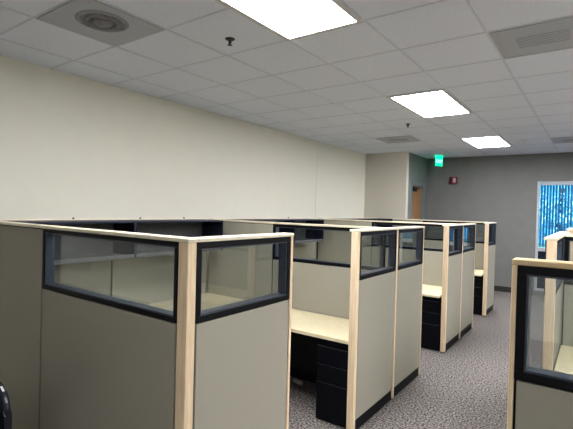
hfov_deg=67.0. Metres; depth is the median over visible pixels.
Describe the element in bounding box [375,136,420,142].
ceiling vent
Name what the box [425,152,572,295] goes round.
wall
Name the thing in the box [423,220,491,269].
panel
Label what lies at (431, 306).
pedestal
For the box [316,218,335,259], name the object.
panel
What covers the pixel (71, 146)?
wall
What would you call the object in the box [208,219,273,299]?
panel
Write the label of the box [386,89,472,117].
recessed light
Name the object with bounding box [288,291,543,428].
floor
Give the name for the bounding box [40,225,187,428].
panel
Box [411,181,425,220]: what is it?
door
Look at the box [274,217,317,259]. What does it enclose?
panel
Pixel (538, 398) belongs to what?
panel
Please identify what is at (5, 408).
office chair
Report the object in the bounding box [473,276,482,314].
pedestal
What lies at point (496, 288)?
baseboard
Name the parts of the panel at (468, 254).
post, plate, fabric panel, post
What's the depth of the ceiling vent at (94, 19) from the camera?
3.14 m
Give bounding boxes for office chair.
[0,381,11,428]
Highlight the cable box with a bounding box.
[293,378,302,384]
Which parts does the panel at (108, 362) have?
fabric panel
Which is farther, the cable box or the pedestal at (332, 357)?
the cable box
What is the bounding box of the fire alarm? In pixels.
[449,177,457,183]
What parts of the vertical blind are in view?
head rail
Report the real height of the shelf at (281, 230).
0.337 m
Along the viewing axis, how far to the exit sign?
10.03 m
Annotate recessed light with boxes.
[215,0,364,41]
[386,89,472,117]
[459,135,511,147]
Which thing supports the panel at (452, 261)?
on the floor
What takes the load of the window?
in the wall at (501, 189)
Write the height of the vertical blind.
1.359 m
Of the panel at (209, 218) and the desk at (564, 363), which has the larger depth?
the panel at (209, 218)
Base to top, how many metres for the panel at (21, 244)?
1.588 m
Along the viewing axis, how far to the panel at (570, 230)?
4.85 m
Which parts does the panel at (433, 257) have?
fabric panel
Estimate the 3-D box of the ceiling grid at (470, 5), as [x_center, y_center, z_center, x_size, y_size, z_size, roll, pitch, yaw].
[2.300,-1.306,2.736,9.373,0.004,14.392,2,1,36]
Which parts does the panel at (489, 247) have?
post, fabric panel, plate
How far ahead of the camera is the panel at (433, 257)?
6.17 m
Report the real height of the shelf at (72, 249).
0.337 m
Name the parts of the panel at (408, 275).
post, plate, fabric panel, post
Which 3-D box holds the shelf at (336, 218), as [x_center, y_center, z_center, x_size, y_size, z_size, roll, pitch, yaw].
[1.044,0.244,7.645,0.337,0.337,1.145,2,1,36]
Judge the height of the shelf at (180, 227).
0.337 m
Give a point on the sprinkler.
(229, 39)
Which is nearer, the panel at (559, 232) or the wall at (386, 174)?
the panel at (559, 232)
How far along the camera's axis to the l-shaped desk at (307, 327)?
4.28 m
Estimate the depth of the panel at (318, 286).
4.29 m
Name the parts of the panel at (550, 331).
post, fabric panel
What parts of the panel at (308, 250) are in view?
fabric panel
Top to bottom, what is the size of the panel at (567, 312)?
1.588 m
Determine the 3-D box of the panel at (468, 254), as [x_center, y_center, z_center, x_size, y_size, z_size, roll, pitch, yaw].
[2.586,0.924,6.250,0.079,1.588,0.763,2,1,36]
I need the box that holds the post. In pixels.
[175,237,197,428]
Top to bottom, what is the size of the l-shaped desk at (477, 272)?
0.708 m
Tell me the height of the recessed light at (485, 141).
0.013 m
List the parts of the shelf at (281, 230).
shelf, panel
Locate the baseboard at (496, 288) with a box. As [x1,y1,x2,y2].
[494,285,510,292]
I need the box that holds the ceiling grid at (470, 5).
[0,0,572,158]
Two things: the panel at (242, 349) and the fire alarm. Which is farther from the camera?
the fire alarm
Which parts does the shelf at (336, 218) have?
shelf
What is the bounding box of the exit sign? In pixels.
[435,155,443,166]
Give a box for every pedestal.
[316,338,347,427]
[421,296,441,350]
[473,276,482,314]
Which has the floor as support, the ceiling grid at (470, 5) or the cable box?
the cable box
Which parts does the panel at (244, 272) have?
frame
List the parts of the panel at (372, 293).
post, plate, fabric panel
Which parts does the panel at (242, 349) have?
frame, fabric panel, post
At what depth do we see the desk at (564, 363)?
3.07 m
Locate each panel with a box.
[0,217,112,295]
[0,221,45,428]
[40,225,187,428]
[111,217,208,303]
[188,233,293,428]
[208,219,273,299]
[209,218,273,218]
[272,222,385,382]
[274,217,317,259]
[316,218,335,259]
[318,218,371,264]
[346,227,397,428]
[371,220,456,286]
[377,218,422,246]
[391,226,424,397]
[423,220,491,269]
[440,224,463,351]
[459,223,475,338]
[482,222,496,315]
[507,257,572,428]
[541,234,564,370]
[554,231,569,345]
[561,234,572,346]
[566,228,572,261]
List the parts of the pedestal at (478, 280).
drawer, drawer, drawer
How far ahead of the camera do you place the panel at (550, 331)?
2.87 m
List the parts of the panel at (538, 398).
post, frame, fabric panel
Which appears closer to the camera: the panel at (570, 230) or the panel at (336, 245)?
the panel at (570, 230)
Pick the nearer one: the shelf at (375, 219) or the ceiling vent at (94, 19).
the ceiling vent at (94, 19)
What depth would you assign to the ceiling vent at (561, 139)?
7.57 m
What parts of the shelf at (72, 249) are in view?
shelf, panel, panel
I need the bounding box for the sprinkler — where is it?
[225,37,234,45]
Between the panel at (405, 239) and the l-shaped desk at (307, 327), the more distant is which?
the panel at (405, 239)
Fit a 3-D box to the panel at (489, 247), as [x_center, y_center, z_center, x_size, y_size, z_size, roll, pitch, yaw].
[3.555,0.932,7.600,0.079,1.588,0.692,2,1,36]
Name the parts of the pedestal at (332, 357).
drawer, drawer pull, drawer, drawer, drawer pull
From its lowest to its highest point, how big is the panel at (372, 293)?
1.588 m
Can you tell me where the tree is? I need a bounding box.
[539,185,572,239]
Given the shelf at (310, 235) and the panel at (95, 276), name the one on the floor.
the panel at (95, 276)
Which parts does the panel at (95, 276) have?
fabric panel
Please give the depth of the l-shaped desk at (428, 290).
5.63 m
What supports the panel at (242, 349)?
on the floor
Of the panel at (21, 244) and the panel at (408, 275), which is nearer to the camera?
the panel at (21, 244)
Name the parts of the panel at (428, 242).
fabric panel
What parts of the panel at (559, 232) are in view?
fabric panel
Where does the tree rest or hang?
on the ground
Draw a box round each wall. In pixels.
[0,55,365,291]
[364,152,408,243]
[407,152,427,232]
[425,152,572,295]
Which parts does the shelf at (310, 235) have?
panel, shelf, panel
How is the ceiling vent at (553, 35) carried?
in the ceiling
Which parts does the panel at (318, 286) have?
plate, fabric panel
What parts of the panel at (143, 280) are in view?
frame, fabric panel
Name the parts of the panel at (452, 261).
post, plate, fabric panel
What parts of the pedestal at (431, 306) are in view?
drawer, drawer, drawer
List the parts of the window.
pane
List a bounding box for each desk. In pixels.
[145,292,348,373]
[422,284,441,297]
[474,269,482,275]
[554,345,572,374]
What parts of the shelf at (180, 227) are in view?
panel, panel, shelf, panel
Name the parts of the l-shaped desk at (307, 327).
modesty panel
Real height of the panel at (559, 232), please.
1.588 m
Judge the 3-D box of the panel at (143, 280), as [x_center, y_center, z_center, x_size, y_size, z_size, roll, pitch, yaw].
[-1.348,0.834,4.701,0.079,1.606,1.256,2,1,36]
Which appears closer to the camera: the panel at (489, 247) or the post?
the post
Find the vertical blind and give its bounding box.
[539,183,572,246]
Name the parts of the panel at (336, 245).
frame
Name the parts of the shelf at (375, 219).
shelf, panel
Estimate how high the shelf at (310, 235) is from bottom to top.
0.337 m
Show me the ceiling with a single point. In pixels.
(450, 19)
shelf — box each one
[10,220,135,264]
[124,219,222,257]
[226,219,294,243]
[290,219,323,243]
[336,218,368,221]
[355,218,392,236]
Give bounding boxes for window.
[534,181,572,290]
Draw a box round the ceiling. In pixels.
[0,0,572,158]
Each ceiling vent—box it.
[36,0,163,46]
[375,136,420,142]
[489,16,572,58]
[551,137,572,143]
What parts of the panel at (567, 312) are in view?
frame, fabric panel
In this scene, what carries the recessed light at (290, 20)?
in the ceiling
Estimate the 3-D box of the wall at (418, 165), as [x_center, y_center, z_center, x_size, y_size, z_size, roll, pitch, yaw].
[3.031,0.144,10.263,0.128,3.064,1.295,2,1,36]
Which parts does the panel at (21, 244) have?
frame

